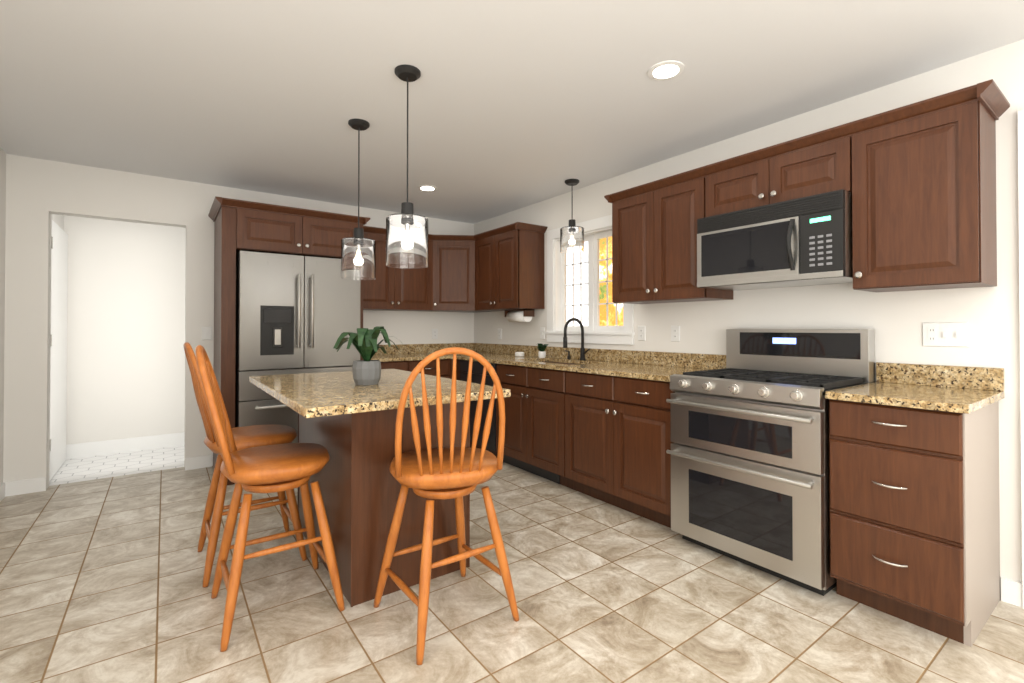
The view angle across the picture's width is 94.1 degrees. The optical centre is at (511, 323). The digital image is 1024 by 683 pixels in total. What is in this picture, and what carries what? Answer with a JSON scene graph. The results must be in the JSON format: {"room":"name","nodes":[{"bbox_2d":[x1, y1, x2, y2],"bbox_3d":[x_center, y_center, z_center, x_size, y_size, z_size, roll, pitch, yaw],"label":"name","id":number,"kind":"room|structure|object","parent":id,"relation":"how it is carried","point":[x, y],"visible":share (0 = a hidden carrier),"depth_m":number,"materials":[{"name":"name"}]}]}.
{"room":"kitchen","nodes":[
{"label":"kitchen","id":0,"kind":"room"},
{"bbox_2d":[0,147,5,484],"bbox_3d":[-1.667,-0.018,0.625,0.120,2.430,6.720,0,-1,-36],"label":"wall","id":1,"kind":"structure","parent":0,"point":[2,230],"depth_m":3.33,"materials":[{"name":"white paint"}]},
{"bbox_2d":[0,483,4,501],"bbox_3d":[-1.643,1.147,0.697,0.013,0.100,6.585,0,-1,-36],"label":"baseboard","id":2,"kind":"structure","parent":1,"relation":"attached to","point":[2,491],"depth_m":3.30,"materials":[{"name":"white"}]},
{"bbox_2d":[52,214,63,230],"bbox_3d":[-3.853,0.011,3.914,0.120,2.430,0.930,0,-1,-36],"label":"wall","id":3,"kind":"structure","parent":0,"point":[58,220],"depth_m":4.16,"materials":[{"name":"white paint"}]},
{"bbox_2d":[49,220,67,481],"bbox_3d":[-3.762,0.187,3.932,0.046,2.080,0.845,0,-1,-36],"label":"hall door","id":4,"kind":"structure","parent":3,"relation":"in","point":[58,348],"depth_m":3.93,"materials":[{"name":"white"}]},
{"bbox_2d":[64,215,185,444],"bbox_3d":[-3.410,0.020,4.886,2.300,2.430,0.120,0,-1,-36],"label":"wall","id":5,"kind":"structure","parent":0,"point":[126,290],"depth_m":4.58,"materials":[{"name":"white paint"}]},
{"bbox_2d":[66,432,184,458],"bbox_3d":[-3.306,1.170,4.868,1.900,0.130,0.013,0,-1,-36],"label":"baseboard","id":6,"kind":"structure","parent":5,"relation":"attached to","point":[87,449],"depth_m":4.56,"materials":[{"name":"white"}]},
{"bbox_2d":[3,154,473,489],"bbox_3d":[-2.060,0.017,4.570,4.130,2.430,0.120,0,-1,-36],"label":"wall","id":7,"kind":"structure","parent":0,"point":[26,443],"depth_m":3.64,"materials":[{"name":"white paint"}]},
{"bbox_2d":[3,477,45,496],"bbox_3d":[-3.504,1.172,3.425,0.220,0.100,0.013,0,-1,-36],"label":"baseboard","id":8,"kind":"structure","parent":7,"relation":"attached to","point":[20,487],"depth_m":3.42,"materials":[{"name":"white"}]},
{"bbox_2d":[185,455,211,470],"bbox_3d":[-2.659,1.178,4.040,0.190,0.100,0.013,0,-1,-36],"label":"baseboard","id":9,"kind":"structure","parent":7,"relation":"attached to","point":[192,463],"depth_m":4.03,"materials":[{"name":"white"}]},
{"bbox_2d":[202,327,211,339],"bbox_3d":[-2.614,0.083,4.081,0.075,0.115,0.013,0,-1,-36],"label":"switch plate","id":10,"kind":"object","parent":7,"relation":"attached to","point":[206,333],"visible":1,"depth_m":4.08,"materials":[{"name":"white plastic"}]},
{"bbox_2d":[224,199,363,262],"bbox_3d":[-1.919,-0.754,4.183,0.945,0.366,0.678,0,-1,-36],"label":"upper cabinet","id":11,"kind":"object","parent":7,"relation":"attached to","point":[248,225],"depth_m":3.83,"materials":[{"name":"brown wood"}]},
{"bbox_2d":[360,223,427,310],"bbox_3d":[-1.235,-0.535,4.881,0.902,0.791,0.353,0,-1,-36],"label":"upper cabinet","id":12,"kind":"object","parent":7,"relation":"attached to","point":[393,289],"depth_m":4.72,"materials":[{"name":"brown wood"}]},
{"bbox_2d":[375,343,474,353],"bbox_3d":[-1.072,0.273,5.199,1.546,0.100,0.020,0,-1,-36],"label":"backsplash","id":13,"kind":"structure","parent":7,"relation":"attached to","point":[410,348],"depth_m":5.23,"materials":[{"name":"beige stone"}]},
{"bbox_2d":[428,234,491,312],"bbox_3d":[-0.584,-0.532,5.202,0.760,0.791,0.600,0,-1,-36],"label":"upper cabinet","id":14,"kind":"object","parent":7,"relation":"attached to","point":[449,256],"depth_m":5.01,"materials":[{"name":"brown wood"}]},
{"bbox_2d":[0,445,1023,682],"bbox_3d":[-0.391,1.242,2.268,4.130,0.060,7.890,0,-1,-36],"label":"floor","id":15,"kind":"structure","parent":0,"point":[101,580],"depth_m":2.00,"materials":[{"name":"tile"}]},
{"bbox_2d":[183,342,306,586],"bbox_3d":[-1.394,0.654,2.476,0.523,1.125,0.452,0,-1,-36],"label":"chair","id":16,"kind":"object","parent":15,"relation":"on","point":[245,437],"visible":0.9,"depth_m":2.40,"materials":[{"name":"brown wood"}]},
{"bbox_2d":[195,345,344,651],"bbox_3d":[-1.049,0.650,2.044,0.525,1.125,0.459,0,-1,-36],"label":"chair","id":17,"kind":"object","parent":15,"relation":"on","point":[274,468],"visible":1,"depth_m":2.00,"materials":[{"name":"brown wood"}]},
{"bbox_2d":[235,251,359,442],"bbox_3d":[-1.871,0.341,4.110,0.913,1.775,0.782,0,-1,-36],"label":"fridge","id":18,"kind":"object","parent":15,"relation":"on","point":[296,314],"visible":0.62,"depth_m":3.77,"materials":[{"name":"silver metal"}]},
{"bbox_2d":[297,401,469,606],"bbox_3d":[-0.748,0.775,2.618,0.588,0.880,1.018,0,-1,-36],"label":"kitchen island","id":19,"kind":"object","parent":15,"relation":"on","point":[346,422],"depth_m":2.15,"materials":[{"name":"brown wood"}]},
{"bbox_2d":[249,369,510,420],"bbox_3d":[-0.756,0.315,2.437,0.870,0.035,1.360,0,-1,-36],"label":"island countertop","id":20,"kind":"structure","parent":19,"relation":"on","point":[311,395],"depth_m":2.10,"materials":[{"name":"beige stone"}]},
{"bbox_2d":[334,326,404,384],"bbox_3d":[-0.708,0.154,2.336,0.357,0.283,0.347,0,-1,-36],"label":"potted plant","id":21,"kind":"object","parent":20,"relation":"on","point":[366,369],"visible":1,"depth_m":2.28,"materials":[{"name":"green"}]},
{"bbox_2d":[381,358,450,378],"bbox_3d":[-1.139,0.793,4.774,0.943,0.883,0.620,0,-1,-36],"label":"base cabinet","id":22,"kind":"object","parent":15,"relation":"on","point":[445,363],"depth_m":4.63,"materials":[{"name":"brown wood"}]},
{"bbox_2d":[371,350,482,361],"bbox_3d":[-0.889,0.337,4.946,1.546,0.031,0.643,0,-1,-36],"label":"countertop","id":23,"kind":"structure","parent":22,"relation":"on","point":[382,357],"depth_m":4.58,"materials":[{"name":"beige stone"}]},
{"bbox_2d":[374,347,518,664],"bbox_3d":[-0.271,0.649,1.950,0.503,1.125,0.534,0,-1,-36],"label":"chair","id":24,"kind":"object","parent":15,"relation":"on","point":[451,472],"visible":1,"depth_m":1.81,"materials":[{"name":"brown wood"}]},
{"bbox_2d":[459,362,490,451],"bbox_3d":[-0.060,0.791,4.586,0.626,0.883,0.691,0,-1,-36],"label":"base cabinet","id":25,"kind":"object","parent":15,"relation":"on","point":[477,368],"depth_m":4.43,"materials":[{"name":"brown wood"}]},
{"bbox_2d":[491,362,554,481],"bbox_3d":[0.387,0.786,3.973,0.626,0.883,0.953,0,-1,-36],"label":"base cabinet","id":26,"kind":"object","parent":15,"relation":"on","point":[529,443],"depth_m":3.82,"materials":[{"name":"brown wood"}]},
{"bbox_2d":[555,370,674,527],"bbox_3d":[0.886,0.780,3.288,0.626,0.883,0.995,0,-1,-36],"label":"base cabinet","id":27,"kind":"object","parent":15,"relation":"on","point":[613,435],"depth_m":3.07,"materials":[{"name":"brown wood"}]},
{"bbox_2d":[451,354,702,381],"bbox_3d":[0.418,0.327,3.919,0.643,0.031,2.558,0,-1,-36],"label":"countertop","id":28,"kind":"structure","parent":27,"relation":"on","point":[616,369],"depth_m":3.42,"materials":[{"name":"beige stone"}]},
{"bbox_2d":[515,352,523,356],"bbox_3d":[0.074,0.295,4.601,0.090,0.043,0.090,0,-1,-36],"label":"puck","id":29,"kind":"object","parent":28,"relation":"on","point":[519,354],"visible":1,"depth_m":4.57,"materials":[{"name":"white plastic"}]},
{"bbox_2d":[536,343,548,357],"bbox_3d":[0.288,0.248,4.392,0.135,0.134,0.156,0,-1,-36],"label":"potted plant","id":30,"kind":"object","parent":28,"relation":"on","point":[541,348],"visible":1,"depth_m":4.36,"materials":[{"name":"white"}]},
{"bbox_2d":[539,358,578,365],"bbox_3d":[0.396,0.437,3.980,0.410,0.212,0.740,0,-1,-36],"label":"sink","id":31,"kind":"object","parent":28,"relation":"in","point":[540,359],"depth_m":4.33,"materials":[{"name":"silver metal"}]},
{"bbox_2d":[563,318,590,361],"bbox_3d":[0.545,0.131,4.005,0.245,0.363,0.114,0,-1,-36],"label":"faucet","id":32,"kind":"object","parent":28,"relation":"on","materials":[{"name":"black metal"}]},
{"bbox_2d":[666,329,874,595],"bbox_3d":[1.356,0.622,2.542,0.726,1.185,0.756,0,-1,-36],"label":"range","id":33,"kind":"object","parent":15,"relation":"on","point":[749,451],"visible":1,"depth_m":2.36,"materials":[{"name":"silver metal"}]},
{"bbox_2d":[825,398,999,646],"bbox_3d":[1.762,0.769,2.090,0.620,0.883,0.441,0,-1,-36],"label":"base cabinet","id":34,"kind":"object","parent":15,"relation":"on","point":[914,494],"depth_m":1.89,"materials":[{"name":"brown wood"}]},
{"bbox_2d":[825,382,1003,413],"bbox_3d":[1.759,0.311,2.079,0.643,0.031,0.460,0,-1,-36],"label":"countertop","id":35,"kind":"structure","parent":34,"relation":"on","point":[949,399],"depth_m":1.97,"materials":[{"name":"beige stone"}]},
{"bbox_2d":[0,0,1023,223],"bbox_3d":[-0.082,-1.262,1.866,4.130,0.080,6.840,0,-1,-36],"label":"ceiling","id":36,"kind":"structure","parent":0,"point":[513,105],"depth_m":2.39,"materials":[{"name":"white paint"}]},
{"bbox_2d":[341,119,375,279],"bbox_3d":[-0.925,-0.743,2.874,0.200,0.940,0.200,0,-1,-36],"label":"pendant light","id":37,"kind":"object","parent":36,"relation":"hanging from","point":[358,255],"visible":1,"depth_m":2.80,"materials":[{"name":"clear glass"},{"name":"black metal"}]},
{"bbox_2d":[386,64,427,267],"bbox_3d":[-0.504,-0.748,2.296,0.200,0.940,0.200,0,-1,-36],"label":"pendant light","id":38,"kind":"object","parent":36,"relation":"hanging from","point":[406,237],"visible":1,"depth_m":2.22,"materials":[{"name":"clear glass"},{"name":"black metal"}]},
{"bbox_2d":[418,185,436,190],"bbox_3d":[-0.747,-1.198,4.214,0.170,0.006,0.170,0,-1,-36],"label":"recessed light","id":39,"kind":"object","parent":36,"relation":"in","point":[427,188],"visible":1,"depth_m":4.21,"materials":[{"name":"white plastic"}]},
{"bbox_2d":[560,179,583,253],"bbox_3d":[0.506,-0.903,4.011,0.200,0.600,0.200,0,-1,-36],"label":"pendant light","id":40,"kind":"object","parent":36,"relation":"hanging from","point":[572,238],"visible":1,"depth_m":3.94,"materials":[{"name":"black"}]},
{"bbox_2d":[648,61,684,79],"bbox_3d":[0.740,-1.215,2.291,0.170,0.006,0.170,0,-1,-36],"label":"recessed light","id":41,"kind":"object","parent":36,"relation":"in","point":[666,70],"visible":1,"depth_m":2.28,"materials":[{"name":"white plastic"}]},
{"bbox_2d":[474,39,1023,598],"bbox_3d":[1.574,0.003,2.987,0.120,2.430,6.720,0,-1,-36],"label":"wall","id":42,"kind":"structure","parent":0,"point":[895,320],"depth_m":2.44,"materials":[{"name":"white paint"}]},
{"bbox_2d":[498,329,501,338],"bbox_3d":[-0.136,0.113,5.221,0.008,0.115,0.075,0,-1,-36],"label":"electrical outlet plate","id":43,"kind":"object","parent":42,"relation":"attached to","point":[499,333],"visible":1,"depth_m":5.21,"materials":[{"name":"white plastic"}]},
{"bbox_2d":[472,223,546,310],"bbox_3d":[-0.069,-0.536,4.829,0.368,0.791,0.798,0,-1,-36],"label":"upper cabinet","id":44,"kind":"object","parent":42,"relation":"attached to","point":[508,261],"depth_m":4.58,"materials":[{"name":"brown wood"}]},
{"bbox_2d":[505,309,534,321],"bbox_3d":[0.071,-0.078,4.677,0.120,0.122,0.330,0,-1,-36],"label":"paper towel","id":45,"kind":"object","parent":44,"relation":"attached to","point":[520,315],"visible":1,"depth_m":4.59,"materials":[{"name":"white paper"}]},
{"bbox_2d":[540,327,544,338],"bbox_3d":[0.292,0.093,4.629,0.013,0.115,0.075,0,-1,-36],"label":"electrical outlet plate","id":46,"kind":"object","parent":42,"relation":"attached to","point":[542,332],"visible":1,"depth_m":4.63,"materials":[{"name":"white plastic"}]},
{"bbox_2d":[545,215,634,344],"bbox_3d":[0.677,-0.361,4.174,0.135,1.060,1.050,0,-1,-36],"label":"window","id":47,"kind":"structure","parent":42,"relation":"in","point":[594,330],"depth_m":4.22,"materials":[{"name":"white"}]},
{"bbox_2d":[638,326,645,340],"bbox_3d":[0.997,0.074,3.667,0.008,0.115,0.075,0,-1,-36],"label":"electrical outlet plate","id":48,"kind":"object","parent":42,"relation":"attached to","point":[641,333],"visible":1,"depth_m":3.66,"materials":[{"name":"white plastic"}]},
{"bbox_2d":[608,166,732,303],"bbox_3d":[1.081,-0.550,3.287,0.325,0.791,0.742,0,-1,-36],"label":"upper cabinet","id":49,"kind":"object","parent":42,"relation":"attached to","point":[654,224],"depth_m":3.16,"materials":[{"name":"brown wood"}]},
{"bbox_2d":[671,326,679,341],"bbox_3d":[1.173,0.072,3.424,0.008,0.115,0.075,0,-1,-36],"label":"electrical outlet plate","id":50,"kind":"object","parent":42,"relation":"attached to","point":[675,333],"visible":1,"depth_m":3.42,"materials":[{"name":"white plastic"}]},
{"bbox_2d":[475,343,1003,389],"bbox_3d":[0.848,0.261,3.859,0.020,0.100,4.408,0,-1,-36],"label":"backsplash","id":51,"kind":"structure","parent":42,"relation":"attached to","point":[971,378],"depth_m":2.44,"materials":[{"name":"beige stone"}]},
{"bbox_2d":[704,122,851,216],"bbox_3d":[1.526,-0.790,2.678,0.325,0.321,0.760,0,-1,-36],"label":"upper cabinet","id":52,"kind":"object","parent":42,"relation":"attached to","point":[820,162],"depth_m":2.53,"materials":[{"name":"brown wood"}]},
{"bbox_2d":[697,189,852,290],"bbox_3d":[1.466,-0.421,2.632,0.468,0.408,0.754,0,-1,-36],"label":"microwave","id":53,"kind":"object","parent":52,"relation":"attached to","point":[806,241],"visible":1,"depth_m":2.46,"materials":[{"name":"silver metal"}]},
{"bbox_2d":[852,82,999,291],"bbox_3d":[1.881,-0.560,2.189,0.325,0.791,0.442,0,-1,-36],"label":"upper cabinet","id":54,"kind":"object","parent":42,"relation":"attached to","point":[916,181],"depth_m":2.06,"materials":[{"name":"brown wood"}]},
{"bbox_2d":[922,322,968,346],"bbox_3d":[2.034,0.051,2.239,0.013,0.115,0.167,0,-1,-36],"label":"electrical outlet plate","id":55,"kind":"object","parent":42,"relation":"attached to","point":[945,334],"visible":1,"depth_m":2.23,"materials":[{"name":"white plastic"}]},
{"bbox_2d":[1001,577,1021,606],"bbox_3d":[2.159,1.160,2.058,0.013,0.100,0.063,0,-1,-36],"label":"baseboard","id":56,"kind":"structure","parent":42,"relation":"attached to","point":[1011,591],"depth_m":2.05,"materials":[{"name":"white"}]},
{"bbox_2d":[1018,110,1023,608],"bbox_3d":[2.203,0.149,2.002,0.019,2.120,0.090,0,-1,-36],"label":"door frame","id":57,"kind":"structure","parent":42,"relation":"attached to","point":[1021,190],"depth_m":2.03,"materials":[{"name":"white"}]},
{"label":"outside","id":58,"kind":"structure","parent":0,"visible":0},
{"bbox_2d":[567,237,622,325],"bbox_3d":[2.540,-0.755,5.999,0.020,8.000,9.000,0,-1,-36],"label":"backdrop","id":59,"kind":"structure","parent":58,"point":[602,274],"depth_m":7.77,"materials":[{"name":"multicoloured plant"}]}
]}

